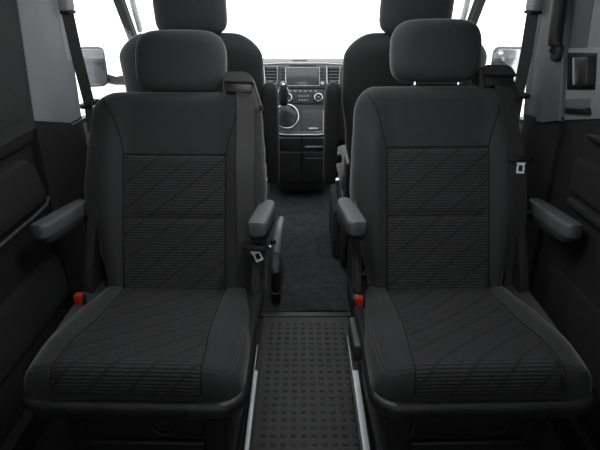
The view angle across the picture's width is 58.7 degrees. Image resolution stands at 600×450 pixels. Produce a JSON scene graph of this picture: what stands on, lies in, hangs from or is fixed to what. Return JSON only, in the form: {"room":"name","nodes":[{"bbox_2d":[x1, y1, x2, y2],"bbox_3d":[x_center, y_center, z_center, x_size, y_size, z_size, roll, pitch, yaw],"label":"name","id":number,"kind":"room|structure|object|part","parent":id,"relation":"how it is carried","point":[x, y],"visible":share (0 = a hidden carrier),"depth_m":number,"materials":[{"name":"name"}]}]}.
{"room":"vehicle interior","nodes":[
{"label":"vehicle interior","id":0,"kind":"room"},
{"bbox_2d":[34,183,565,449],"bbox_3d":[0.000,0.549,1.881,2.040,0.040,5.000,0,24,0],"label":"floor","id":1,"kind":"structure","parent":0,"point":[56,436],"depth_m":1.62,"materials":[{"name":"black"}]},
{"bbox_2d":[20,30,274,449],"bbox_3d":[-0.415,0.071,1.515,0.681,1.130,0.884,1,24,1],"label":"seat","id":2,"kind":"object","parent":1,"relation":"on","point":[155,351],"visible":1,"depth_m":1.59,"materials":[{"name":"grey fabric"}]},
{"bbox_3d":[-0.703,-0.020,1.573,0.057,0.055,0.234,4,24,9],"label":"armrest","id":3,"kind":"part","parent":2,"relation":"part of","materials":[{"name":"plastic"}]},
{"bbox_2d":[24,286,249,402],"bbox_3d":[-0.384,0.263,1.453,0.528,0.107,0.552,1,24,1],"label":"seat cushion","id":4,"kind":"object","parent":2,"relation":"on","point":[115,344],"depth_m":1.27,"materials":[{"name":"grey fabric"}]},
{"bbox_3d":[-0.389,0.498,1.338,0.300,0.080,0.023,1,24,1],"label":"drawer","id":5,"kind":"part","parent":2,"relation":"part of","materials":[{"name":"black plastic"}]},
{"bbox_3d":[-0.389,0.624,1.393,0.300,0.175,0.023,1,24,1],"label":"drawer","id":6,"kind":"part","parent":2,"relation":"part of","materials":[{"name":"black plastic"}]},
{"bbox_3d":[-0.383,0.480,1.571,0.410,0.335,0.430,1,24,1],"label":"seat","id":7,"kind":"part","parent":2,"relation":"part of","materials":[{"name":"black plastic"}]},
{"bbox_3d":[-0.334,0.508,1.320,0.067,0.027,0.013,1,24,1],"label":"pull handle","id":8,"kind":"part","parent":2,"relation":"part of","materials":[{"name":"black plastic"}]},
{"bbox_3d":[-0.387,-0.054,1.664,0.569,0.667,0.352,1,24,1],"label":"backrest","id":9,"kind":"part","parent":2,"relation":"part of","materials":[{"name":"grey fabric"}]},
{"bbox_2d":[224,71,253,84],"bbox_3d":[-0.183,-0.440,1.606,0.086,0.041,0.044,1,24,1],"label":"hood","id":10,"kind":"object","parent":2,"relation":"attached to","point":[230,77],"depth_m":1.59,"materials":[{"name":"black plastic"}]},
{"bbox_3d":[-0.125,0.087,1.551,0.039,0.045,0.016,1,24,1],"label":"latch plate","id":11,"kind":"part","parent":2,"relation":"part of","materials":[{"name":"silver metal"}]},
{"bbox_3d":[-0.109,-0.022,1.560,0.057,0.059,0.223,2,24,5],"label":"armrest","id":12,"kind":"part","parent":2,"relation":"part of","materials":[{"name":"plastic"}]},
{"bbox_2d":[243,344,261,449],"bbox_3d":[-0.154,0.644,1.573,0.024,0.022,0.960,0,24,0],"label":"rail","id":13,"kind":"object","parent":1,"relation":"on","point":[247,445],"visible":1,"depth_m":1.73,"materials":[{"name":"silver metal"}]},
{"bbox_2d":[251,317,358,449],"bbox_3d":[0.023,0.644,1.601,0.346,0.010,1.312,0,24,0],"label":"rubber mat","id":14,"kind":"object","parent":1,"relation":"on","point":[304,401],"visible":0.95,"depth_m":1.81,"materials":[{"name":"black rubber"}]},
{"bbox_2d":[261,312,350,317],"bbox_3d":[0.000,0.377,2.218,1.200,0.022,0.033,0,24,0],"label":"trim","id":15,"kind":"structure","parent":1,"relation":"on","point":[264,314],"depth_m":2.21,"materials":[{"name":"black plastic"}]},
{"bbox_2d":[262,184,366,311],"bbox_3d":[0.000,0.038,2.966,1.600,0.021,1.600,0,24,0],"label":"carpet","id":16,"kind":"object","parent":1,"relation":"on","point":[314,280],"visible":0.23,"depth_m":2.65,"materials":[{"name":"black carpet"}]},
{"bbox_2d":[119,0,279,260],"bbox_3d":[-0.388,-0.419,2.433,0.604,1.242,0.728,0,24,0],"label":"seat","id":17,"kind":"object","parent":16,"relation":"on","point":[243,55],"visible":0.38,"depth_m":1.99,"materials":[{"name":"grey fabric"}]},
{"bbox_3d":[-0.416,-0.460,2.185,0.548,0.628,0.251,0,24,0],"label":"backrest","id":18,"kind":"part","parent":17,"relation":"part of","materials":[{"name":"grey fabric"}]},
{"bbox_3d":[-0.116,-0.373,2.210,0.060,0.446,0.177,0,24,0],"label":"armrest","id":19,"kind":"part","parent":17,"relation":"part of","materials":[{"name":"grey fabric"}]},
{"bbox_2d":[268,216,284,302],"bbox_3d":[-0.101,0.164,2.305,0.064,0.299,0.336,0,24,0],"label":"lever","id":20,"kind":"object","parent":16,"relation":"on","point":[275,287],"visible":1,"depth_m":2.24,"materials":[{"name":"grey plastic"}]},
{"bbox_2d":[262,60,344,191],"bbox_3d":[0.000,-0.598,3.357,1.840,0.830,0.613,0,24,0],"label":"dashboard","id":21,"kind":"object","parent":16,"relation":"on","point":[301,84],"visible":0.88,"depth_m":3.14,"materials":[{"name":"grey plastic"}]},
{"bbox_3d":[-0.523,-0.775,3.412,0.730,0.430,0.330,0,24,0],"label":"knee panel","id":22,"kind":"part","parent":21,"relation":"part of","materials":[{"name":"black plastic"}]},
{"bbox_2d":[264,66,277,83],"bbox_3d":[-0.173,-0.882,3.142,0.084,0.095,0.055,0,24,0],"label":"air vent","id":23,"kind":"object","parent":21,"relation":"attached to","point":[270,72],"depth_m":3.14,"materials":[{"name":"grey"}]},
{"bbox_3d":[-0.092,-0.732,2.991,0.050,0.128,0.052,0,24,0],"label":"gear knob","id":24,"kind":"part","parent":21,"relation":"part of","materials":[{"name":"black plastic"}]},
{"bbox_3d":[-0.092,-0.732,2.976,0.061,0.112,0.012,0,24,0],"label":"knob trim","id":25,"kind":"part","parent":21,"relation":"part of","materials":[{"name":"silver metal"}]},
{"bbox_3d":[-0.070,-0.488,3.146,0.151,0.083,0.055,0,24,0],"label":"console drawer","id":26,"kind":"part","parent":21,"relation":"part of","materials":[{"name":"grey plastic"}]},
{"bbox_3d":[-0.070,-0.359,3.269,0.151,0.222,0.103,0,24,0],"label":"console door","id":27,"kind":"part","parent":21,"relation":"part of","materials":[{"name":"grey plastic"}]},
{"bbox_3d":[0.011,-0.882,3.142,0.506,0.134,0.072,0,24,0],"label":"silver frame","id":28,"kind":"part","parent":21,"relation":"part of","materials":[{"name":"grey metal"}]},
{"bbox_3d":[0.025,-0.753,3.140,0.226,0.084,0.050,0,24,0],"label":"climate panel","id":29,"kind":"part","parent":21,"relation":"part of","materials":[{"name":"black plastic"}]},
{"bbox_3d":[0.070,-0.612,3.134,0.129,0.118,0.067,0,24,0],"label":"ashtray lid","id":30,"kind":"part","parent":21,"relation":"part of","materials":[{"name":"grey plastic"}]},
{"bbox_3d":[0.088,-0.488,3.146,0.153,0.083,0.055,0,24,0],"label":"console drawer","id":31,"kind":"part","parent":21,"relation":"part of","materials":[{"name":"grey plastic"}]},
{"bbox_3d":[0.088,-0.359,3.269,0.153,0.222,0.103,0,24,0],"label":"console door","id":32,"kind":"part","parent":21,"relation":"part of","materials":[{"name":"grey plastic"}]},
{"bbox_3d":[0.083,-0.463,3.149,0.105,0.008,0.018,0,24,0],"label":"drawer pull","id":33,"kind":"part","parent":21,"relation":"part of","materials":[{"name":"silver metal"}]},
{"bbox_2d":[326,66,340,83],"bbox_3d":[0.197,-0.882,3.142,0.084,0.095,0.055,0,24,0],"label":"air vent","id":34,"kind":"object","parent":21,"relation":"attached to","point":[333,73],"depth_m":3.14,"materials":[{"name":"grey"}]},
{"bbox_3d":[0.547,-0.775,3.412,0.730,0.430,0.330,0,24,0],"label":"knee panel","id":35,"kind":"part","parent":21,"relation":"part of","materials":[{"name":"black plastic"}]},
{"bbox_2d":[323,0,486,267],"bbox_3d":[0.406,-0.417,2.434,0.616,1.246,0.728,0,24,0],"label":"seat","id":36,"kind":"object","parent":16,"relation":"on","point":[366,62],"visible":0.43,"depth_m":2.05,"materials":[{"name":"grey fabric"}]},
{"bbox_3d":[0.128,-0.373,2.210,0.060,0.446,0.177,0,24,0],"label":"armrest","id":37,"kind":"part","parent":36,"relation":"part of","materials":[{"name":"grey fabric"}]},
{"bbox_2d":[336,145,346,191],"bbox_3d":[0.440,-0.279,2.620,0.510,0.120,0.500,0,24,0],"label":"seat cushion","id":38,"kind":"object","parent":36,"relation":"on","point":[341,169],"depth_m":2.48,"materials":[{"name":"grey fabric"}]},
{"bbox_3d":[0.440,-0.049,2.677,0.430,0.368,0.460,0,24,0],"label":"seat","id":39,"kind":"part","parent":36,"relation":"part of","materials":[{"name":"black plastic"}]},
{"bbox_3d":[0.440,-0.460,2.185,0.548,0.628,0.251,0,24,0],"label":"backrest","id":40,"kind":"part","parent":36,"relation":"part of","materials":[{"name":"grey fabric"}]},
{"bbox_2d":[345,335,372,449],"bbox_3d":[0.192,0.632,1.600,0.038,0.022,1.020,0,24,0],"label":"rail","id":41,"kind":"object","parent":1,"relation":"on","point":[362,426],"visible":0.77,"depth_m":1.72,"materials":[{"name":"silver metal"}]},
{"bbox_2d":[337,19,595,449],"bbox_3d":[0.453,0.055,1.514,0.658,1.160,0.886,-2,24,-4],"label":"seat","id":42,"kind":"object","parent":1,"relation":"on","point":[455,349],"visible":1,"depth_m":1.59,"materials":[{"name":"grey fabric"}]},
{"bbox_3d":[0.148,-0.026,1.558,0.057,0.055,0.223,-3,24,-6],"label":"armrest","id":43,"kind":"part","parent":42,"relation":"part of","materials":[{"name":"plastic"}]},
{"bbox_3d":[0.148,0.307,1.447,0.022,0.052,0.135,-1,24,-1],"label":"slide lever","id":44,"kind":"part","parent":42,"relation":"part of","materials":[{"name":"grey"}]},
{"bbox_3d":[0.426,-0.062,1.664,0.541,0.685,0.359,-1,24,-1],"label":"backrest","id":45,"kind":"part","parent":42,"relation":"part of","materials":[{"name":"grey fabric"}]},
{"bbox_3d":[0.420,0.480,1.571,0.410,0.335,0.430,-1,24,-1],"label":"seat","id":46,"kind":"part","parent":42,"relation":"part of","materials":[{"name":"black fabric"}]},
{"bbox_3d":[0.426,0.624,1.393,0.300,0.175,0.023,-1,24,-1],"label":"drawer","id":47,"kind":"part","parent":42,"relation":"part of","materials":[{"name":"black plastic"}]},
{"bbox_3d":[0.426,0.498,1.338,0.300,0.080,0.023,-1,24,-1],"label":"drawer","id":48,"kind":"part","parent":42,"relation":"part of","materials":[{"name":"black plastic"}]},
{"bbox_2d":[361,285,591,402],"bbox_3d":[0.421,0.263,1.453,0.528,0.107,0.552,-1,24,-1],"label":"seat cushion","id":49,"kind":"object","parent":42,"relation":"on","point":[420,343],"depth_m":1.27,"materials":[{"name":"grey fabric"}]},
{"bbox_3d":[0.481,0.507,1.323,0.067,0.027,0.013,-1,24,-1],"label":"pull handle","id":50,"kind":"part","parent":42,"relation":"part of","materials":[{"name":"black plastic"}]},
{"bbox_2d":[483,65,515,77],"bbox_3d":[0.603,-0.463,1.614,0.094,0.042,0.044,-1,24,-1],"label":"hood","id":51,"kind":"object","parent":42,"relation":"attached to","point":[489,71],"depth_m":1.60,"materials":[{"name":"black plastic"}]},
{"bbox_3d":[0.650,-0.172,1.571,0.029,0.039,0.015,-1,24,-1],"label":"latch plate","id":52,"kind":"part","parent":42,"relation":"part of","materials":[{"name":"silver metal"}]},
{"bbox_3d":[0.746,-0.021,1.572,0.057,0.051,0.232,-2,24,-6],"label":"armrest","id":53,"kind":"part","parent":42,"relation":"part of","materials":[{"name":"plastic"}]},
{"bbox_2d":[264,142,345,177],"bbox_3d":[0.000,-0.703,3.657,1.940,0.820,0.060,0,24,0],"label":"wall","id":54,"kind":"structure","parent":0,"point":[339,143],"depth_m":3.69,"materials":[{"name":"black plastic"}]},
{"bbox_2d":[113,0,142,39],"bbox_3d":[-0.897,-1.105,2.772,0.094,0.696,0.993,-3,24,-7],"label":"trim","id":55,"kind":"structure","parent":54,"relation":"attached to","point":[121,6],"depth_m":2.83,"materials":[{"name":"black"}]},
{"bbox_3d":[-0.888,-1.144,2.892,0.035,0.213,0.283,-4,24,-10],"label":"handle","id":56,"kind":"part","parent":55,"relation":"part of","materials":[{"name":"grey plastic"}]},
{"bbox_2d":[263,59,342,59],"bbox_3d":[0.000,-0.848,3.473,1.920,0.435,0.160,0,24,0],"label":"trim","id":57,"kind":"structure","parent":54,"relation":"attached to","point":[263,59],"depth_m":3.40,"materials":[{"name":"black plastic"}]},
{"bbox_2d":[460,0,485,24],"bbox_3d":[0.894,-1.105,2.772,0.089,0.696,0.993,3,24,7],"label":"trim","id":58,"kind":"structure","parent":54,"relation":"attached to","point":[477,6],"depth_m":2.77,"materials":[{"name":"black"}]},
{"bbox_3d":[0.888,-1.144,2.892,0.035,0.213,0.283,4,24,10],"label":"handle","id":59,"kind":"part","parent":58,"relation":"part of","materials":[{"name":"grey plastic"}]},
{"bbox_3d":[-0.880,0.225,0.755,0.040,1.460,2.800,0,24,0],"label":"wall","id":60,"kind":"structure","parent":0,"visible":0},
{"bbox_2d":[0,0,68,449],"bbox_3d":[-0.815,0.284,0.671,0.090,1.420,2.400,0,24,0],"label":"door","id":61,"kind":"structure","parent":60,"relation":"in","point":[34,289],"depth_m":1.51,"materials":[{"name":"black plastic"}]},
{"bbox_3d":[-0.828,0.159,0.555,0.065,0.098,2.289,0,24,0],"label":"waist rail","id":62,"kind":"part","parent":61,"relation":"part of","materials":[{"name":"black plastic"}]},
{"bbox_3d":[-0.818,0.284,0.640,0.085,0.165,2.144,0,24,0],"label":"armrest panel","id":63,"kind":"part","parent":61,"relation":"part of","materials":[{"name":"black plastic"}]},
{"bbox_3d":[-0.820,0.888,0.937,0.080,0.100,2.400,0,24,0],"label":"sill trim","id":64,"kind":"part","parent":61,"relation":"part of","materials":[{"name":"black plastic"}]},
{"bbox_3d":[-0.838,0.530,0.757,0.045,0.860,2.360,0,24,0],"label":"panel","id":65,"kind":"part","parent":61,"relation":"part of","materials":[{"name":"black plastic"}]},
{"bbox_2d":[16,0,86,310],"bbox_3d":[-0.821,-0.255,1.820,0.077,1.440,0.383,0,24,0],"label":"trim","id":66,"kind":"structure","parent":60,"relation":"attached to","point":[59,145],"depth_m":1.73,"materials":[{"name":"grey plastic"}]},
{"bbox_2d":[58,0,99,131],"bbox_3d":[-0.771,-0.425,1.952,0.053,0.785,0.177,3,24,6],"label":"belt","id":67,"kind":"object","parent":60,"relation":"hanging from","point":[66,7],"visible":0.56,"depth_m":1.85,"materials":[{"name":"grey fabric"}]},
{"bbox_2d":[82,115,89,147],"bbox_3d":[-0.920,-0.303,2.762,0.060,0.750,1.300,0,24,0],"label":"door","id":68,"kind":"structure","parent":60,"relation":"in","point":[87,133],"depth_m":2.23,"materials":[{"name":"black plastic"}]},
{"bbox_3d":[-0.927,-0.932,2.540,0.005,0.740,1.400,0,24,0],"label":"window","id":69,"kind":"structure","parent":68,"relation":"attached to","visible":0},
{"bbox_2d":[81,46,124,86],"bbox_3d":[-1.075,-0.882,2.959,0.273,0.211,0.113,-6,24,-13],"label":"mirror","id":70,"kind":"object","parent":69,"relation":"attached to","point":[94,56],"visible":0.63,"depth_m":2.90,"materials":[{"name":"black plastic"}]},
{"bbox_3d":[-1.125,-0.856,2.898,0.126,0.189,0.006,-6,24,-14],"label":"glass","id":71,"kind":"part","parent":70,"relation":"part of","materials":[{"name":"grey mirror"}]},
{"bbox_3d":[-1.036,-0.820,2.982,0.196,0.079,0.060,-2,24,-6],"label":"arm","id":72,"kind":"part","parent":70,"relation":"part of","materials":[{"name":"black plastic"}]},
{"bbox_3d":[0.880,0.225,0.755,0.040,1.460,2.800,0,24,0],"label":"wall","id":73,"kind":"structure","parent":0,"visible":0},
{"bbox_2d":[519,116,523,133],"bbox_3d":[0.920,-0.303,2.762,0.060,0.750,1.300,0,24,0],"label":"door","id":74,"kind":"structure","parent":73,"relation":"in","point":[521,118],"depth_m":2.17,"materials":[{"name":"black plastic"}]},
{"bbox_3d":[0.927,-0.932,2.540,0.005,0.740,1.400,0,24,0],"label":"window","id":75,"kind":"structure","parent":74,"relation":"attached to","visible":0},
{"bbox_2d":[491,46,520,80],"bbox_3d":[1.097,-0.881,2.956,0.318,0.211,0.115,6,24,12],"label":"mirror","id":76,"kind":"object","parent":75,"relation":"attached to","point":[501,55],"visible":0.2,"depth_m":2.88,"materials":[{"name":"grey mirror"}]},
{"bbox_2d":[515,0,542,119],"bbox_3d":[0.767,-0.424,1.951,0.053,0.785,0.177,-3,24,-6],"label":"belt","id":77,"kind":"object","parent":73,"relation":"hanging from","point":[533,7],"visible":0.4,"depth_m":1.82,"materials":[{"name":"grey fabric"}]},
{"bbox_2d":[521,0,570,291],"bbox_3d":[0.820,-0.281,1.880,0.081,1.440,0.452,0,24,0],"label":"trim","id":78,"kind":"structure","parent":73,"relation":"attached to","point":[543,125],"depth_m":1.73,"materials":[{"name":"grey plastic"}]},
{"bbox_2d":[547,0,566,61],"bbox_3d":[0.769,-0.674,1.572,0.056,0.367,0.088,0,24,0],"label":"handle","id":79,"kind":"object","parent":73,"relation":"attached to","point":[558,7],"visible":1,"depth_m":1.58,"materials":[{"name":"black plastic"}]},
{"bbox_2d":[530,0,599,449],"bbox_3d":[0.816,0.274,0.694,0.088,1.420,2.450,0,24,0],"label":"door","id":80,"kind":"structure","parent":73,"relation":"in","point":[566,278],"depth_m":1.51,"materials":[{"name":"grey plastic"}]},
{"bbox_3d":[0.820,0.888,0.937,0.080,0.100,2.400,0,24,0],"label":"sill trim","id":81,"kind":"part","parent":80,"relation":"part of","materials":[{"name":"black plastic"}]},
{"bbox_3d":[0.830,0.026,0.547,0.060,0.248,2.380,0,24,0],"label":"trim","id":82,"kind":"part","parent":80,"relation":"part of","materials":[{"name":"grey plastic"}]},
{"bbox_3d":[0.788,-0.426,1.482,0.024,0.084,0.096,0,24,0],"label":"handle","id":83,"kind":"part","parent":80,"relation":"part of","materials":[{"name":"black plastic"}]},
{"bbox_3d":[0.824,0.266,0.602,0.073,0.108,2.087,0,24,0],"label":"armrest panel","id":84,"kind":"part","parent":80,"relation":"part of","materials":[{"name":"black plastic"}]},
{"bbox_2d":[588,136,599,146],"bbox_3d":[0.803,-0.171,1.312,0.013,0.028,0.370,0,24,0],"label":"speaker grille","id":85,"kind":"object","parent":80,"relation":"attached to","point":[593,141],"depth_m":1.45,"materials":[{"name":"black plastic"}]}
]}

